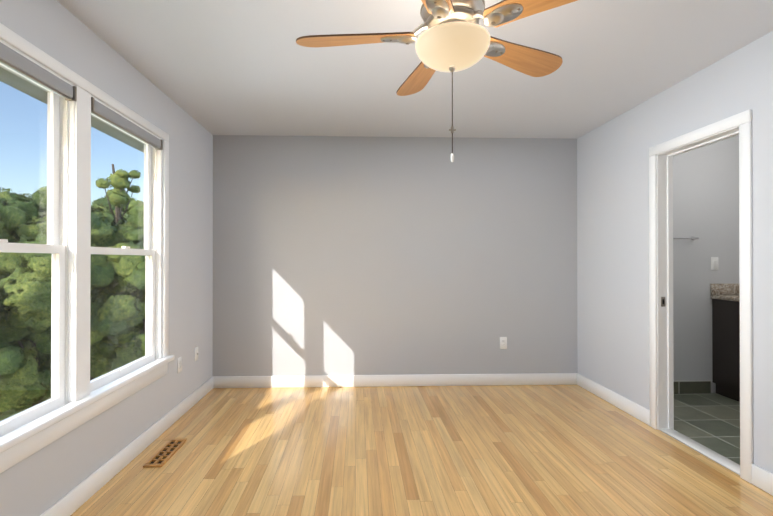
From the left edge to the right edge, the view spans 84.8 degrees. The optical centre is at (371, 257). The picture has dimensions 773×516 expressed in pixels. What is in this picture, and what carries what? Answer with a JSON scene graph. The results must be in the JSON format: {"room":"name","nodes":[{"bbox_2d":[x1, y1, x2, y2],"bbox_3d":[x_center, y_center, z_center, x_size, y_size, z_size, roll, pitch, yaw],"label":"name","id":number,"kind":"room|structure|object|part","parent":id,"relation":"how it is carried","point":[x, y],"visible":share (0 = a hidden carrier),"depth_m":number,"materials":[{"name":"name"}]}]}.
{"room":"empty bedroom","nodes":[
{"label":"empty bedroom","id":0,"kind":"room"},
{"bbox_2d":[0,0,212,515],"bbox_3d":[-1.510,0.022,1.728,0.105,2.440,4.900,0,0,-2],"label":"wall","id":1,"kind":"structure","parent":0,"point":[40,481],"depth_m":2.72,"materials":[{"name":"grey paint"}]},
{"bbox_2d":[0,67,143,152],"bbox_3d":[-1.695,-0.893,2.176,0.235,0.066,4.000,0,0,-2],"label":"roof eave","id":2,"kind":"object","parent":1,"relation":"attached to","point":[34,89],"depth_m":2.25,"materials":[{"name":"grey"}]},
{"bbox_2d":[0,23,174,472],"bbox_3d":[-1.508,-0.035,2.139,0.177,1.747,1.960,0,0,-2],"label":"window","id":3,"kind":"structure","parent":1,"relation":"in","point":[75,103],"depth_m":2.08,"materials":[{"name":"white"}]},
{"bbox_3d":[-1.534,-0.064,2.138,0.030,1.465,1.620,0,0,-2],"label":"glass","id":4,"kind":"part","parent":3,"relation":"part of","materials":[{"name":"clear glass"}]},
{"bbox_2d":[40,376,215,515],"bbox_3d":[-1.447,1.186,1.726,0.020,0.112,4.700,0,0,-2],"label":"baseboard","id":5,"kind":"structure","parent":1,"relation":"attached to","point":[72,501],"depth_m":2.48,"materials":[{"name":"white wood"}]},
{"bbox_2d":[177,356,181,372],"bbox_3d":[-1.507,0.838,3.312,0.008,0.118,0.072,0,0,-2],"label":"electrical outlet","id":6,"kind":"object","parent":1,"relation":"attached to","point":[179,364],"visible":1,"depth_m":3.30,"materials":[{"name":"white plastic"}]},
{"bbox_2d":[195,346,197,360],"bbox_3d":[-1.514,0.830,3.660,0.018,0.118,0.072,0,0,-2],"label":"electrical outlet","id":7,"kind":"object","parent":1,"relation":"attached to","point":[196,353],"visible":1,"depth_m":3.65,"materials":[{"name":"white plastic"}]},
{"bbox_2d":[212,135,577,376],"bbox_3d":[0.250,0.032,4.190,3.580,2.440,0.100,0,0,-2],"label":"wall","id":8,"kind":"structure","parent":0,"point":[345,255],"depth_m":4.14,"materials":[{"name":"grey paint"}]},
{"bbox_2d":[216,373,575,387],"bbox_3d":[0.267,1.196,4.126,3.550,0.112,0.020,0,0,-2],"label":"baseboard","id":9,"kind":"structure","parent":8,"relation":"attached to","point":[525,378],"depth_m":4.12,"materials":[{"name":"white wood"}]},
{"bbox_2d":[500,337,506,348],"bbox_3d":[1.296,0.837,4.168,0.072,0.118,0.008,0,0,-2],"label":"electrical outlet","id":10,"kind":"object","parent":8,"relation":"attached to","point":[503,342],"visible":1,"depth_m":4.17,"materials":[{"name":"white plastic"}]},
{"bbox_2d":[57,0,772,138],"bbox_3d":[1.449,-1.258,1.835,6.025,0.120,4.900,0,0,-2],"label":"ceiling","id":11,"kind":"structure","parent":0,"point":[232,67],"depth_m":2.58,"materials":[{"name":"white paint"}]},
{"bbox_2d":[296,0,577,161],"bbox_3d":[0.301,-0.798,1.779,1.250,0.801,1.256,0,0,-2],"label":"fan","id":12,"kind":"object","parent":11,"relation":"hanging from","point":[454,36],"visible":1,"depth_m":1.72,"materials":[{"name":"brown wood"}]},
{"bbox_3d":[0.333,-0.845,1.755,0.306,0.106,0.306,0,0,-2],"label":"globe","id":13,"kind":"part","parent":12,"relation":"part of","materials":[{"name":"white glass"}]},
{"bbox_2d":[70,385,772,515],"bbox_3d":[1.449,1.302,1.824,6.025,0.120,4.900,0,0,-2],"label":"floor","id":14,"kind":"structure","parent":0,"point":[531,450],"depth_m":2.63,"materials":[{"name":"brown wood"}]},
{"bbox_2d":[143,439,186,467],"bbox_3d":[-1.313,1.240,2.700,0.110,0.011,0.380,0,0,-2],"label":"floor vent","id":15,"kind":"object","parent":14,"relation":"in","point":[164,454],"visible":0.98,"depth_m":2.68,"materials":[{"name":"brown wood"}]},
{"bbox_2d":[659,428,739,474],"bbox_3d":[2.140,1.240,2.736,0.096,0.012,0.665,0,0,-2],"label":"threshold","id":16,"kind":"object","parent":14,"relation":"on","point":[731,465],"visible":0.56,"depth_m":2.71,"materials":[{"name":"white stone"}]},
{"bbox_2d":[710,283,739,401],"bbox_3d":[3.632,0.693,3.639,0.976,1.115,0.592,0,0,-2],"label":"bathroom vanity","id":17,"kind":"object","parent":14,"relation":"on","point":[725,297],"visible":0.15,"depth_m":3.79,"materials":[{"name":"dark wood"},{"name":"granite"}]},
{"bbox_2d":[577,31,772,472],"bbox_3d":[2.171,0.022,1.854,0.100,2.440,4.900,0,0,-2],"label":"wall","id":18,"kind":"structure","parent":0,"point":[613,254],"depth_m":3.25,"materials":[{"name":"grey paint"}]},
{"bbox_2d":[576,373,649,425],"bbox_3d":[2.051,1.194,3.658,0.016,0.112,1.037,0,0,-2],"label":"baseboard","id":19,"kind":"structure","parent":18,"relation":"attached to","point":[628,406],"depth_m":3.55,"materials":[{"name":"white wood"}]},
{"bbox_2d":[649,109,752,482],"bbox_3d":[2.140,0.212,2.741,0.136,2.068,0.811,0,0,-2],"label":"door frame","id":20,"kind":"structure","parent":18,"relation":"attached to","point":[661,367],"depth_m":3.06,"materials":[{"name":"white wood"}]},
{"bbox_2d":[752,464,772,495],"bbox_3d":[2.142,1.182,0.929,0.020,0.112,2.802,0,0,-2],"label":"baseboard","id":21,"kind":"structure","parent":18,"relation":"attached to","point":[762,478],"depth_m":2.26,"materials":[{"name":"white wood"}]},
{"bbox_2d":[673,135,739,392],"bbox_3d":[3.268,0.032,3.988,2.240,2.440,0.120,0,0,-2],"label":"wall","id":22,"kind":"structure","parent":0,"point":[706,195],"depth_m":3.92,"materials":[{"name":"grey paint"}]},
{"bbox_2d":[673,236,698,240],"bbox_3d":[2.687,-0.179,3.876,0.608,0.048,0.063,0,0,-2],"label":"towel rail","id":23,"kind":"object","parent":22,"relation":"attached to","point":[692,238],"visible":0.44,"depth_m":3.85,"materials":[{"name":"silver metal"}]},
{"bbox_2d":[674,381,710,393],"bbox_3d":[2.643,1.194,3.896,0.985,0.115,0.010,0,0,-2],"label":"baseboard","id":24,"kind":"structure","parent":22,"relation":"attached to","point":[687,387],"depth_m":3.89,"materials":[{"name":"stone"}]},
{"bbox_2d":[711,257,717,269],"bbox_3d":[3.179,0.051,3.916,0.072,0.118,0.016,0,0,-2],"label":"bathroom light switch","id":25,"kind":"object","parent":22,"relation":"attached to","point":[714,263],"visible":1,"depth_m":3.92,"materials":[{"name":"white plastic"}]},
{"label":"outside","id":26,"kind":"structure","parent":0,"visible":0},
{"bbox_2d":[0,384,50,420],"bbox_3d":[-82.889,4.496,37.099,159.650,0.200,240.000,0,0,-2],"label":"ground","id":27,"kind":"structure","parent":26,"point":[6,415],"depth_m":11.65,"materials":[{"name":"green plant"}]},
{"bbox_2d":[0,291,11,348],"bbox_3d":[-9.028,1.714,7.813,4.055,5.117,3.943,0,0,-2],"label":"tree","id":28,"kind":"object","parent":27,"relation":"on","point":[3,344],"depth_m":8.77,"materials":[{"name":"green plant"}]},
{"bbox_2d":[0,186,40,218],"bbox_3d":[-11.254,1.012,13.059,5.158,6.568,5.477,0,0,-2],"label":"tree","id":29,"kind":"object","parent":27,"relation":"on","point":[14,200],"depth_m":12.93,"materials":[{"name":"green plant"}]},
{"bbox_2d":[0,196,51,414],"bbox_3d":[-8.222,1.355,9.005,4.076,5.856,3.913,0,0,-2],"label":"tree","id":30,"kind":"object","parent":27,"relation":"on","point":[15,287],"depth_m":8.61,"materials":[{"name":"green plant"}]},
{"bbox_2d":[17,186,46,199],"bbox_3d":[-14.797,0.401,19.463,6.697,7.846,5.834,0,0,-2],"label":"tree","id":31,"kind":"object","parent":27,"relation":"on","point":[30,195],"depth_m":18.17,"materials":[{"name":"green plant"}]},
{"bbox_2d":[27,190,46,216],"bbox_3d":[-10.747,1.015,14.503,5.602,6.579,5.645,0,0,-2],"label":"tree","id":32,"kind":"object","parent":27,"relation":"on","point":[39,198],"depth_m":13.69,"materials":[{"name":"green plant"}]},
{"bbox_2d":[0,215,115,407],"bbox_3d":[-8.099,1.638,10.133,3.728,5.286,4.086,0,0,-2],"label":"tree","id":33,"kind":"object","parent":27,"relation":"on","point":[103,262],"depth_m":9.18,"materials":[{"name":"green plant"}]},
{"bbox_2d":[7,206,144,379],"bbox_3d":[-7.274,1.460,10.942,4.467,5.658,4.224,0,0,-2],"label":"tree","id":34,"kind":"object","parent":27,"relation":"on","point":[116,233],"depth_m":10.29,"materials":[{"name":"green plant"}]},
{"bbox_2d":[91,164,140,224],"bbox_3d":[-8.882,0.520,14.998,4.002,7.570,3.612,0,0,-2],"label":"tree","id":35,"kind":"object","parent":27,"relation":"on","point":[111,192],"depth_m":14.55,"materials":[{"name":"green plant"}]},
{"bbox_2d":[90,224,144,370],"bbox_3d":[-6.111,1.684,11.389,4.162,5.210,3.641,0,0,-2],"label":"tree","id":36,"kind":"object","parent":27,"relation":"on","point":[131,274],"depth_m":10.11,"materials":[{"name":"green plant"}]},
{"bbox_2d":[91,193,143,223],"bbox_3d":[-13.397,0.415,21.061,6.482,7.834,6.530,0,0,-2],"label":"tree","id":37,"kind":"object","parent":27,"relation":"on","point":[105,200],"depth_m":20.41,"materials":[{"name":"green plant"}]},
{"bbox_2d":[122,202,143,226],"bbox_3d":[-7.707,0.999,15.301,5.177,6.610,5.170,0,0,-2],"label":"tree","id":38,"kind":"object","parent":27,"relation":"on","point":[135,213],"depth_m":13.71,"materials":[{"name":"green plant"}]}
]}

